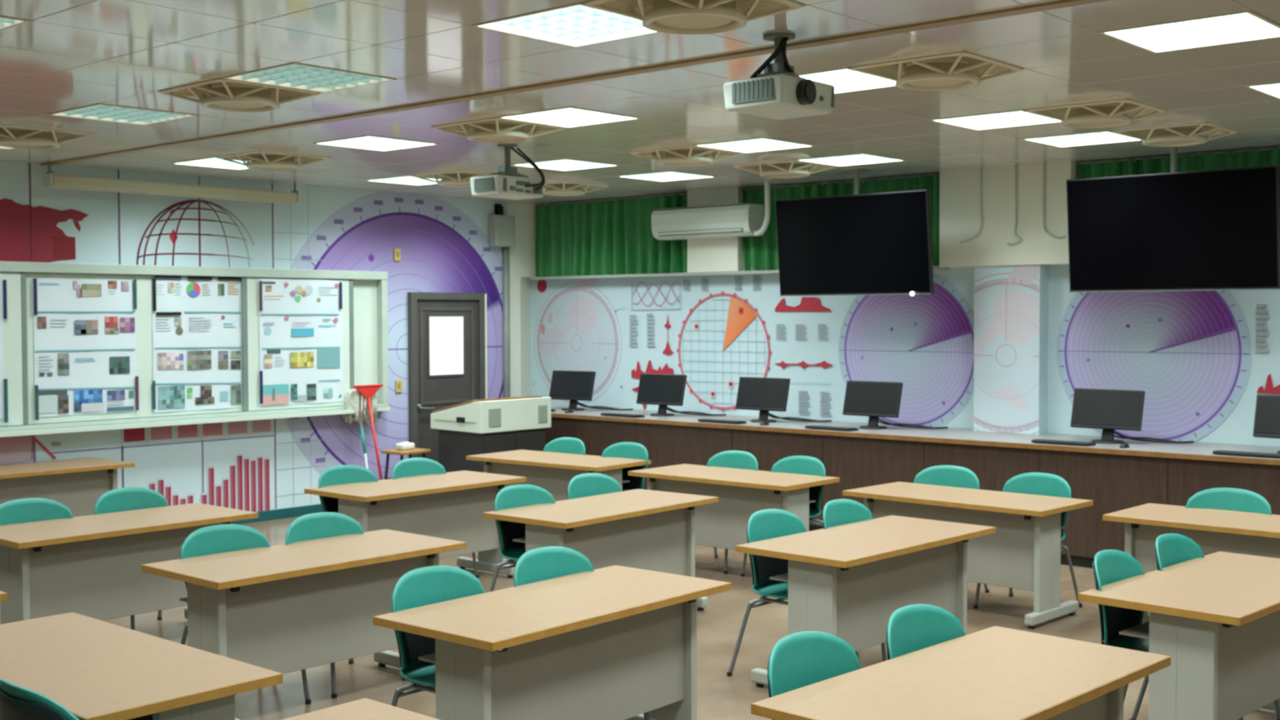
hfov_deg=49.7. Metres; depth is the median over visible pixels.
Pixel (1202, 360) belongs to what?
wall
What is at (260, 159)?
ceiling fan
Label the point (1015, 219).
hanging cable
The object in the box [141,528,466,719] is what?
desk
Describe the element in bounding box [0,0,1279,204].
ceiling
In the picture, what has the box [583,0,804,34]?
ceiling fan
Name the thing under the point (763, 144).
ceiling lamp
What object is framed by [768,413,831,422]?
cable
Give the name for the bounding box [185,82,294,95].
grille
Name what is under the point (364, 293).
bulletin board
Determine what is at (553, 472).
desk
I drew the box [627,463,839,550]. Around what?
desk
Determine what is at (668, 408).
cable
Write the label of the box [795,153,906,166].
ceiling lamp
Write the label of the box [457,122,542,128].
grille
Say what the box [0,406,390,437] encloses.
marker tray
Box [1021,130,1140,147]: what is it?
ceiling lamp
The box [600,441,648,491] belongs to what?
chair
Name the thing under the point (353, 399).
mop
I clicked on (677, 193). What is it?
window
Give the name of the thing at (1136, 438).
cable
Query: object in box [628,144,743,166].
ceiling fan
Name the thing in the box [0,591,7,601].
desk
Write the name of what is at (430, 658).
shelf
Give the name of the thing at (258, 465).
wall
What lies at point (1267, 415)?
monitor
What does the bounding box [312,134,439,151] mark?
ceiling lamp
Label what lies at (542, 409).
vent
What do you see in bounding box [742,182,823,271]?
curtain
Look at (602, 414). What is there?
keyboard
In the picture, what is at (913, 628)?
chair
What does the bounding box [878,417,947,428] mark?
cable
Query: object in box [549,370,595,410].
monitor
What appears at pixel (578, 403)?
cable
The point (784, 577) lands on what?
shelf
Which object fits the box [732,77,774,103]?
vent
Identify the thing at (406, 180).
ceiling lamp
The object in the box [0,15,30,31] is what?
ceiling lamp
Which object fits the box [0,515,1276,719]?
floor
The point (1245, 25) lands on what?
ceiling lamp
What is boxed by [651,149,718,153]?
grille
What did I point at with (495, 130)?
ceiling fan
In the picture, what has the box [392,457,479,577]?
chair
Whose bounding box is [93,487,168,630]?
chair
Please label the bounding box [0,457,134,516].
desk
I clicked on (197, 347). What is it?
poster
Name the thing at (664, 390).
monitor
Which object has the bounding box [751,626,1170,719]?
desk
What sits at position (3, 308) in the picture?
poster
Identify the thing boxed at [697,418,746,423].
keyboard
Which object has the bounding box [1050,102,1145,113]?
grille
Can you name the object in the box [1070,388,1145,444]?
monitor
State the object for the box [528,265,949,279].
trim
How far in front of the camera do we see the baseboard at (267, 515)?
12.62 m
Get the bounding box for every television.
[775,168,933,296]
[1066,146,1279,292]
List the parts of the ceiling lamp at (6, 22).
louver blade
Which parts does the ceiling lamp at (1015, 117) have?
louver blade, louver blade, louver blade, louver blade, louver blade, louver blade, louver blade, louver blade, louver blade, louver blade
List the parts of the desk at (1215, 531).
leg, modesty panel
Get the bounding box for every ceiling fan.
[0,123,93,149]
[159,76,321,111]
[215,150,330,170]
[411,169,491,186]
[431,116,566,143]
[543,181,609,195]
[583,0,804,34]
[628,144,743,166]
[732,160,836,177]
[850,49,1023,90]
[1025,97,1167,128]
[1111,120,1238,146]
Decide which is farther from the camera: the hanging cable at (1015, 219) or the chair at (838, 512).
the hanging cable at (1015, 219)
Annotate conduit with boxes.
[502,246,510,397]
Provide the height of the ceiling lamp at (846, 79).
0.094 m
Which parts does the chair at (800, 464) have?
leg, backrest, seat frame, seat, leg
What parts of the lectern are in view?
lock plate, cabinet door, cabinet door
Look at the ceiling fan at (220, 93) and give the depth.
7.35 m
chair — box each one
[0,497,73,525]
[0,679,79,719]
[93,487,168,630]
[180,524,311,704]
[285,511,406,698]
[318,464,377,512]
[391,565,484,706]
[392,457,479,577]
[489,484,555,591]
[513,546,648,719]
[542,437,585,455]
[567,472,622,499]
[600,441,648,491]
[706,450,758,573]
[726,508,859,676]
[740,455,825,577]
[767,631,862,719]
[822,498,886,662]
[885,604,965,659]
[913,465,989,592]
[973,472,1082,608]
[1092,549,1149,703]
[1128,533,1279,719]
[1185,487,1271,515]
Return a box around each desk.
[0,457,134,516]
[0,502,257,624]
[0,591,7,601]
[0,612,283,719]
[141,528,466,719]
[281,697,439,719]
[304,470,526,577]
[373,564,731,719]
[466,449,651,501]
[483,488,718,610]
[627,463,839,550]
[735,515,995,687]
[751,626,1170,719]
[842,481,1093,629]
[1077,551,1279,719]
[1102,502,1279,623]
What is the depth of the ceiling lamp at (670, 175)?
12.04 m
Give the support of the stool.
on the floor
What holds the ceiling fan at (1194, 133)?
attached to the ceiling
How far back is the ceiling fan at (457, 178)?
11.74 m
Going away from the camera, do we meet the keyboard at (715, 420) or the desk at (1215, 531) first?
the desk at (1215, 531)
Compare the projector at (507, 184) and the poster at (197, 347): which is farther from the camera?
the poster at (197, 347)
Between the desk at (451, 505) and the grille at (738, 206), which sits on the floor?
the desk at (451, 505)
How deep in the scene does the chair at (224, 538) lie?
6.71 m
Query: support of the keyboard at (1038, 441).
on the counter at (1116, 478)
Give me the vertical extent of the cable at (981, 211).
0.620 m
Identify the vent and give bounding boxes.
[474,177,494,191]
[488,408,501,427]
[537,404,547,422]
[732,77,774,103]
[831,88,834,107]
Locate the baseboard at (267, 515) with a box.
[234,503,322,524]
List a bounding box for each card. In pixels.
[394,248,400,261]
[395,379,402,392]
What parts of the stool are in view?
leg, seat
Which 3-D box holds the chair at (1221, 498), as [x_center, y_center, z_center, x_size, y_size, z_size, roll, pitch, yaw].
[3.320,1.168,7.893,0.510,0.834,0.510,1,2,39]
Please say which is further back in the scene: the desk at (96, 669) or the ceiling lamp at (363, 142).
the ceiling lamp at (363, 142)
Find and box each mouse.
[564,408,573,413]
[760,421,768,425]
[1119,442,1129,448]
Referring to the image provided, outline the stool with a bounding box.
[381,448,431,479]
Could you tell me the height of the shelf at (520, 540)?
0.010 m
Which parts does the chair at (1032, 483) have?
leg, leg, backrest, seat, leg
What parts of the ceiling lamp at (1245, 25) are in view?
louver blade, louver blade, louver blade, louver blade, louver blade, louver blade, louver blade, louver blade, louver blade, louver blade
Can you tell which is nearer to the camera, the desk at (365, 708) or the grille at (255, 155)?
the desk at (365, 708)
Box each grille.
[0,127,70,136]
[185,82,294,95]
[239,153,308,158]
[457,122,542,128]
[617,0,769,9]
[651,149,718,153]
[653,202,763,210]
[878,56,997,73]
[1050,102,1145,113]
[1132,124,1213,134]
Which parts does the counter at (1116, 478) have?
panel, panel, panel, panel, panel, panel, panel, panel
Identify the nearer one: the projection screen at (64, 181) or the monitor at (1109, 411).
the monitor at (1109, 411)
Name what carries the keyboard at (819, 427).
on the counter at (1116, 478)
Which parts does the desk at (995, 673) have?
modesty panel, leg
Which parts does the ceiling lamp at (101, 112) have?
louver blade, louver blade, louver blade, louver blade, louver blade, louver blade, louver blade, louver blade, louver blade, louver blade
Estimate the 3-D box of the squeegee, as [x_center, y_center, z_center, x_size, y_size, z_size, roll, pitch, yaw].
[-2.491,0.836,13.023,0.250,1.197,0.340,2,2,41]
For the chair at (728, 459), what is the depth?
10.32 m
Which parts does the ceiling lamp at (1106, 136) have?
louver blade, louver blade, louver blade, louver blade, louver blade, louver blade, louver blade, louver blade, louver blade, louver blade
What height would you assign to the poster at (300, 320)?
1.140 m
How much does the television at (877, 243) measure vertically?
1.065 m
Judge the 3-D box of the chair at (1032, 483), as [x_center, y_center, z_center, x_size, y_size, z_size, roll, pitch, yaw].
[2.435,1.143,8.702,0.510,0.834,0.510,2,3,44]
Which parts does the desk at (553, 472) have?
leg, modesty panel, leg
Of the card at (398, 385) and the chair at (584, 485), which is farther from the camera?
the card at (398, 385)
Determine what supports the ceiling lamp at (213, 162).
attached to the ceiling
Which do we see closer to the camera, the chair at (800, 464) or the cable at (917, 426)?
the chair at (800, 464)
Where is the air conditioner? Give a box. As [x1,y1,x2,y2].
[651,202,764,240]
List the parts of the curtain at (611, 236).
rail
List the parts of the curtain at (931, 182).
rail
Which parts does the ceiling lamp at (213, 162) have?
louver blade, louver blade, louver blade, louver blade, louver blade, louver blade, louver blade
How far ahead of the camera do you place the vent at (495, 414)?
12.72 m
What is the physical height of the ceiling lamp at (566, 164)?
0.094 m
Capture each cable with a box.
[577,401,633,410]
[666,406,726,415]
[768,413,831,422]
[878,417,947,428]
[959,167,982,244]
[1007,164,1022,244]
[1042,161,1066,238]
[1114,431,1194,443]
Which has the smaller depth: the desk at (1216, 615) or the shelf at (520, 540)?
the desk at (1216, 615)
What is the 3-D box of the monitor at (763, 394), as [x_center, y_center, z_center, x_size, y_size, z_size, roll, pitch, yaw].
[1.115,0.357,12.470,0.535,0.399,0.240,1,2,39]
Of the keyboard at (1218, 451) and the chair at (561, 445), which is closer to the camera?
the keyboard at (1218, 451)
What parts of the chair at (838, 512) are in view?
backrest, leg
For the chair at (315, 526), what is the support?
on the floor
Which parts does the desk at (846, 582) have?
leg, modesty panel, leg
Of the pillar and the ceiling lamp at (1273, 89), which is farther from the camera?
the pillar
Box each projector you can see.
[470,143,545,199]
[723,32,834,119]
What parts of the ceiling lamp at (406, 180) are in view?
louver blade, louver blade, louver blade, louver blade, louver blade, louver blade, louver blade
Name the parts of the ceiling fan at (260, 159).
lamp shade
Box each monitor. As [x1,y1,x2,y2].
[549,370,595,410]
[635,373,687,416]
[735,376,790,422]
[842,380,902,429]
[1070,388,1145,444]
[1253,394,1279,453]
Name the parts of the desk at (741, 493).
leg, modesty panel, leg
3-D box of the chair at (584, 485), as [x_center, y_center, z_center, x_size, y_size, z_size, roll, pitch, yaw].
[-0.197,1.149,8.737,0.510,0.834,0.510,2,3,44]
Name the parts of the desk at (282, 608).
leg, modesty panel, leg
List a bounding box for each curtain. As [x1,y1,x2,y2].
[534,192,687,276]
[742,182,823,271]
[802,173,939,265]
[1077,146,1279,178]
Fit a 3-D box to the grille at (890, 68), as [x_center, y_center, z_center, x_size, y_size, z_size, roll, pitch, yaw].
[1.453,-1.444,6.750,0.504,0.009,0.504,2,2,41]
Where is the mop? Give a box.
[342,389,377,469]
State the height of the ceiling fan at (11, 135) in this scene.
0.171 m
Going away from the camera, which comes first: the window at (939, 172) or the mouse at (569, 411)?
the window at (939, 172)
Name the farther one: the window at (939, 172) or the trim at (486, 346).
the trim at (486, 346)
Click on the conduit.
(505, 250)
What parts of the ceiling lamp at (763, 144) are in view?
louver blade, louver blade, louver blade, louver blade, louver blade, louver blade, louver blade, louver blade, louver blade, louver blade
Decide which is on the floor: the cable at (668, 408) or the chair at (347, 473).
the chair at (347, 473)
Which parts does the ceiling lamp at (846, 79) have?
louver blade, louver blade, louver blade, louver blade, louver blade, louver blade, louver blade, louver blade, louver blade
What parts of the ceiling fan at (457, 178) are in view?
lamp shade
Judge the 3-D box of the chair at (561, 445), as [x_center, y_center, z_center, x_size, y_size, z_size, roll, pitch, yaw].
[-0.707,1.065,11.333,0.510,0.834,0.510,1,2,40]
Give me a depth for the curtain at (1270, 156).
10.31 m
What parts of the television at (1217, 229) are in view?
trim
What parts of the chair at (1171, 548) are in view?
leg, backrest, leg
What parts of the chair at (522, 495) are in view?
leg, seat frame, seat, backrest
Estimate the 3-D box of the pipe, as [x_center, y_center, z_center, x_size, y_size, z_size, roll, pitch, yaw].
[1.108,-1.374,12.586,0.062,0.485,0.316,-1,2,-18]
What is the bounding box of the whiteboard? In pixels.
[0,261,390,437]
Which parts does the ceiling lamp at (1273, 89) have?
louver blade, louver blade, louver blade, louver blade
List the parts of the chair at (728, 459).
leg, leg, backrest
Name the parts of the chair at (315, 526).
backrest, leg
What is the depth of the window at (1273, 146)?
10.37 m
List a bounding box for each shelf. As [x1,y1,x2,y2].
[0,710,152,719]
[179,597,187,602]
[417,653,435,663]
[512,537,525,542]
[769,573,787,582]
[1119,621,1149,639]
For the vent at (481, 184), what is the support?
attached to the projector at (507, 184)
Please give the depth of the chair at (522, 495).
8.21 m
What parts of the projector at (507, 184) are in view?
port panel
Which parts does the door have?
handle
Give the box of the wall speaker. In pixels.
[488,204,515,247]
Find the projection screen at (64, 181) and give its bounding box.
[44,161,300,204]
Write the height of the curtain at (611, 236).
0.777 m
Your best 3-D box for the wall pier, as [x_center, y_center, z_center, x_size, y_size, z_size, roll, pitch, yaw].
[0.736,-1.253,13.289,0.617,0.810,0.136,2,2,41]
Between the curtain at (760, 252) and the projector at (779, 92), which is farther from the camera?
the curtain at (760, 252)
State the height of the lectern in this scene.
1.074 m
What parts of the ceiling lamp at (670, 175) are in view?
louver blade, louver blade, louver blade, louver blade, louver blade, louver blade, louver blade, louver blade, louver blade, louver blade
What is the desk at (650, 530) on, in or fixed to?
on the floor
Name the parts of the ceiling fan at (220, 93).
lamp shade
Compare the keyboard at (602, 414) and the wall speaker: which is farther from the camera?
the wall speaker
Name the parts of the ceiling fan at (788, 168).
lamp shade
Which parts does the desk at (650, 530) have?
leg, modesty panel, leg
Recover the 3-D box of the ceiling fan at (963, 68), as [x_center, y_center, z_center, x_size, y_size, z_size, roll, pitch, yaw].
[1.453,-1.429,6.750,0.623,0.171,0.623,2,2,41]
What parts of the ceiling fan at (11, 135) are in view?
lamp shade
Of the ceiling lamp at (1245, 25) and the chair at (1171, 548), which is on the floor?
the chair at (1171, 548)
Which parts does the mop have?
handle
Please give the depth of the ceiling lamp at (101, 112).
8.27 m
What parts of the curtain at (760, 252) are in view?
rail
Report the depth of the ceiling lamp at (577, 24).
5.78 m
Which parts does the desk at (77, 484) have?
modesty panel, leg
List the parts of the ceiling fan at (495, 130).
lamp shade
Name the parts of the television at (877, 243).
trim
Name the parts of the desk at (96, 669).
leg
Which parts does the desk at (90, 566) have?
leg, modesty panel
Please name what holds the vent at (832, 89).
attached to the projector at (779, 92)
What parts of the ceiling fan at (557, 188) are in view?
lamp shade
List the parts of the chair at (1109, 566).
backrest, seat, leg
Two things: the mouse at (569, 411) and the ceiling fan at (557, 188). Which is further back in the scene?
the mouse at (569, 411)
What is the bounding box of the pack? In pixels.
[395,441,414,450]
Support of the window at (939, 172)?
in the wall at (1202, 360)
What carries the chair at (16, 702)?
on the floor
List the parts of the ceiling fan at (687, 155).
lamp shade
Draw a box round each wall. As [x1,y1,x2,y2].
[0,160,536,511]
[529,264,1279,446]
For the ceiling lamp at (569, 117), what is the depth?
8.44 m
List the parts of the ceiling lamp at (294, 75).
louver blade, louver blade, louver blade, louver blade, louver blade, louver blade, louver blade, louver blade, louver blade, louver blade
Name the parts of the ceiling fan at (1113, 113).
lamp shade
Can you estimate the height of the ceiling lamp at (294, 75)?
0.094 m
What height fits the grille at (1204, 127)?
0.009 m
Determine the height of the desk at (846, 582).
0.708 m
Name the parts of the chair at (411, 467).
backrest, leg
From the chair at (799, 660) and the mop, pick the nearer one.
the chair at (799, 660)
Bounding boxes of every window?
[542,192,687,276]
[744,172,939,271]
[1079,146,1279,162]
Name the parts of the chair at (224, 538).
leg, backrest, leg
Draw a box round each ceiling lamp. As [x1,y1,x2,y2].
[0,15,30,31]
[0,146,15,149]
[47,102,197,124]
[170,156,248,169]
[222,62,396,93]
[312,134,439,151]
[365,175,441,185]
[471,0,660,47]
[497,106,641,128]
[510,158,619,171]
[617,170,716,182]
[693,137,815,153]
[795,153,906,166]
[797,66,895,93]
[928,109,1061,130]
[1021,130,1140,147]
[1098,8,1279,53]
[1244,82,1279,99]
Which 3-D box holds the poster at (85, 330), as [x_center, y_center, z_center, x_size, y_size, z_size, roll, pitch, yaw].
[-4.453,-0.099,11.128,0.024,1.116,0.869,2,2,41]
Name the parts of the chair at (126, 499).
backrest, leg, leg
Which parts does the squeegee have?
rubber blade, handle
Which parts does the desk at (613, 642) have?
leg, modesty panel, leg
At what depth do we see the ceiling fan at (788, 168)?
11.07 m
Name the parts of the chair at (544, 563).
backrest, leg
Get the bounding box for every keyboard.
[600,413,644,417]
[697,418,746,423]
[804,425,858,431]
[1031,439,1096,445]
[1212,449,1279,457]
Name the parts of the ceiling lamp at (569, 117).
louver blade, louver blade, louver blade, louver blade, louver blade, louver blade, louver blade, louver blade, louver blade, louver blade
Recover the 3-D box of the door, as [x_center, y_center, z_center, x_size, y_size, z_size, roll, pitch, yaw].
[-1.938,0.357,14.027,0.102,2.080,0.973,2,2,41]
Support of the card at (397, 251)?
attached to the wall at (258, 465)
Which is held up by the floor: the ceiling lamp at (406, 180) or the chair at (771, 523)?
the chair at (771, 523)
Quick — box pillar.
[939,160,1079,434]
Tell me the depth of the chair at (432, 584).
5.51 m
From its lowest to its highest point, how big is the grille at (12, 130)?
0.009 m
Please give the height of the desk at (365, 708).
0.708 m
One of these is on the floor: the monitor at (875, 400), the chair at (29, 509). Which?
the chair at (29, 509)
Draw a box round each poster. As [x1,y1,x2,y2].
[0,280,8,422]
[32,278,138,420]
[151,275,241,413]
[258,278,342,406]
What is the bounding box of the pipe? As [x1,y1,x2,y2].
[753,181,770,236]
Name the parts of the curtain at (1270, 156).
rail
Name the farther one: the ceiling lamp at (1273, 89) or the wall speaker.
the wall speaker
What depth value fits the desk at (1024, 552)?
8.38 m
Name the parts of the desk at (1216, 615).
leg, modesty panel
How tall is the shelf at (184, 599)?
0.010 m
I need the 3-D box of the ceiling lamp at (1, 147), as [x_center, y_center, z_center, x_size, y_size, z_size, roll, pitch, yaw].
[-4.495,-1.544,9.480,0.619,0.094,0.619,2,2,41]
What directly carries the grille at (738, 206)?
attached to the air conditioner
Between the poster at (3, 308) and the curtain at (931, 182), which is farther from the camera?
the curtain at (931, 182)
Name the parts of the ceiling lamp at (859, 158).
louver blade, louver blade, louver blade, louver blade, louver blade, louver blade, louver blade, louver blade, louver blade, louver blade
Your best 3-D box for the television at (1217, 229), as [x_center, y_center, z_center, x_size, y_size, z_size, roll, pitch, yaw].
[3.756,-1.012,9.759,1.475,1.050,0.220,2,2,41]
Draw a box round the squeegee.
[352,384,383,479]
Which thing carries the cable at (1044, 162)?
hanging from the ceiling
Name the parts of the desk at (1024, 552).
leg, modesty panel, leg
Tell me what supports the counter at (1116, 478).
on the floor
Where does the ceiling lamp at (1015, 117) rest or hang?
attached to the ceiling
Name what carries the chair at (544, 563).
on the floor
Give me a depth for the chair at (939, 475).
9.27 m
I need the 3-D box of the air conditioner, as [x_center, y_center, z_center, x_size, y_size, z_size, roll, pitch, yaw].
[0.630,-1.308,13.117,1.169,0.292,0.255,2,2,41]
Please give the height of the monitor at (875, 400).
0.399 m
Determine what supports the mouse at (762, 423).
on the counter at (1116, 478)
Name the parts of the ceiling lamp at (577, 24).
louver blade, louver blade, louver blade, louver blade, louver blade, louver blade, louver blade, louver blade, louver blade, louver blade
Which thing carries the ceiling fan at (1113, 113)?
attached to the ceiling
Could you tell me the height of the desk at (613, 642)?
0.708 m
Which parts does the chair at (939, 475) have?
backrest, leg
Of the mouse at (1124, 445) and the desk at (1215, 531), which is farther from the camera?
the mouse at (1124, 445)
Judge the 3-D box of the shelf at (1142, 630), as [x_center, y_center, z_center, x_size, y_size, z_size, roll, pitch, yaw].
[2.498,1.107,5.941,1.159,0.010,0.353,-2,3,-45]
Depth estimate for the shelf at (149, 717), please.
4.48 m
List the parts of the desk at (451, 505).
leg, modesty panel, leg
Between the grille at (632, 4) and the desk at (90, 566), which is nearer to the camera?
the grille at (632, 4)
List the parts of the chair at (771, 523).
leg, seat, seat frame, backrest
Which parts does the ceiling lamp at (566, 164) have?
louver blade, louver blade, louver blade, louver blade, louver blade, louver blade, louver blade, louver blade, louver blade, louver blade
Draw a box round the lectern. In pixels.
[431,395,551,472]
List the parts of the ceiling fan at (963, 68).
lamp shade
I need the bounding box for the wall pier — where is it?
[687,186,744,272]
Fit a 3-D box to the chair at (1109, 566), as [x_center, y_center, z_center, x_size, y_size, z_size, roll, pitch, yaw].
[2.142,1.239,5.805,0.510,0.834,0.510,1,2,40]
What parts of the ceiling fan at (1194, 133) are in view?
lamp shade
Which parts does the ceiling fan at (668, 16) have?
lamp shade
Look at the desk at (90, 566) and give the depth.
7.48 m
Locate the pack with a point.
(404, 446)
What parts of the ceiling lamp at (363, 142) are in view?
louver blade, louver blade, louver blade, louver blade, louver blade, louver blade, louver blade, louver blade, louver blade, louver blade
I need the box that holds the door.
[407,292,485,462]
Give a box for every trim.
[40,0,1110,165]
[484,293,487,399]
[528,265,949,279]

